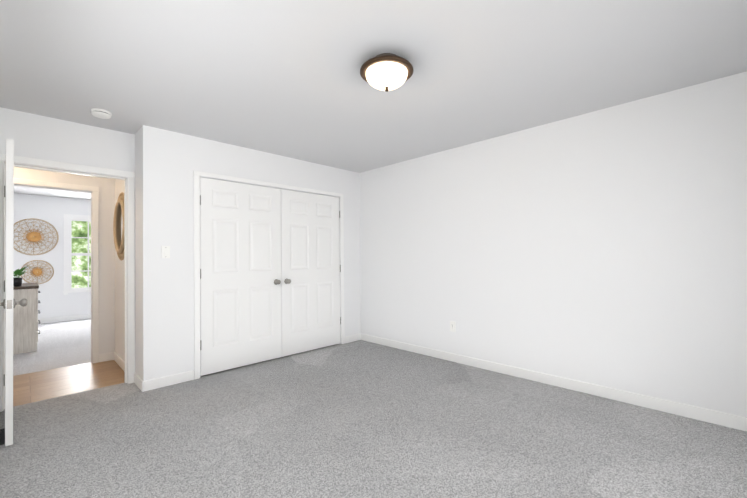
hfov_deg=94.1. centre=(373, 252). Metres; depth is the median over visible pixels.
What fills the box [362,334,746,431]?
baseboard
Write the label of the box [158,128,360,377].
wall
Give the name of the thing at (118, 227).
mirror
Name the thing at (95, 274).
door frame
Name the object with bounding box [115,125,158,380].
wall
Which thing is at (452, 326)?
electrical outlet plate
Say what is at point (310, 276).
closet door
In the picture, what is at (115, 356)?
baseboard
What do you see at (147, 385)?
baseboard
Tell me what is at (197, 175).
trim
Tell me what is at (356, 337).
baseboard
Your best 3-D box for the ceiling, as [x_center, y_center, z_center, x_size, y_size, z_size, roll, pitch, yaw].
[-2.594,-1.230,3.298,6.170,0.120,10.240,0,-1,-45]
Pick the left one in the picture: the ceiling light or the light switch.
the light switch
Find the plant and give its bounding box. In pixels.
[13,266,29,285]
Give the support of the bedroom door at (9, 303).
in the wall at (35, 136)
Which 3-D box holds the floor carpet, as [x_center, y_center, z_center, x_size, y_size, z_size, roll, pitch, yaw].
[-0.760,1.290,1.455,6.170,0.120,5.120,0,-1,-45]
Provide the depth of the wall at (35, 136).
3.08 m
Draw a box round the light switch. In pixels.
[161,246,169,257]
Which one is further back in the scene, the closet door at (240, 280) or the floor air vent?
the closet door at (240, 280)
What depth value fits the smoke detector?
2.87 m
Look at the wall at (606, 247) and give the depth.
3.02 m
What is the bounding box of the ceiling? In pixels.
[0,0,746,199]
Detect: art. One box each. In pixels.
[14,218,58,254]
[21,260,53,283]
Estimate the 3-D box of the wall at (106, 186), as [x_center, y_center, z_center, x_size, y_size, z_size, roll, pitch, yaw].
[-3.358,0.067,4.061,5.930,2.440,0.120,0,-1,-45]
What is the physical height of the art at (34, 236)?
0.694 m
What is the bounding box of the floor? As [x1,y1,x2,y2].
[13,319,124,406]
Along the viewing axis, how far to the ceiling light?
2.11 m
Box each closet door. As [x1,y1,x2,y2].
[200,177,281,375]
[281,189,340,356]
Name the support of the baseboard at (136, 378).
attached to the wall at (146, 264)
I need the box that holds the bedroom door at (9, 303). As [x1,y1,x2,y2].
[0,139,27,445]
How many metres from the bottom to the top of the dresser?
0.865 m
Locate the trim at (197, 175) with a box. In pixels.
[193,171,344,378]
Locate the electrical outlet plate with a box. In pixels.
[450,321,455,331]
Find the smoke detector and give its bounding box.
[91,108,111,118]
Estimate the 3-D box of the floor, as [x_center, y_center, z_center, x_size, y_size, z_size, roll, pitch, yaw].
[-4.377,1.370,5.079,6.170,0.120,5.120,0,-1,-45]
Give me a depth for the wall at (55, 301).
6.70 m
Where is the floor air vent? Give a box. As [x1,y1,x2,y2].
[0,428,4,444]
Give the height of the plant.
0.281 m
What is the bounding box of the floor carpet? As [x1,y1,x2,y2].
[0,340,746,497]
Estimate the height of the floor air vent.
0.009 m
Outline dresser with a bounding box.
[13,283,39,354]
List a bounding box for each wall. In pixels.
[0,107,134,409]
[13,193,90,318]
[14,167,114,361]
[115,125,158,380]
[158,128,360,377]
[359,71,746,416]
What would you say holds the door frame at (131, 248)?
attached to the wall at (35, 136)
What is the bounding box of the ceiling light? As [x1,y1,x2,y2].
[360,53,412,91]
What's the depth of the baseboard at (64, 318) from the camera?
6.82 m
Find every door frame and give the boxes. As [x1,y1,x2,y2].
[0,154,134,411]
[14,178,98,362]
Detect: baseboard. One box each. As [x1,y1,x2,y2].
[38,314,90,323]
[112,352,123,370]
[134,373,141,386]
[138,370,193,391]
[345,333,361,342]
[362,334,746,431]
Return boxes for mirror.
[113,192,123,260]
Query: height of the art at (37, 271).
0.461 m

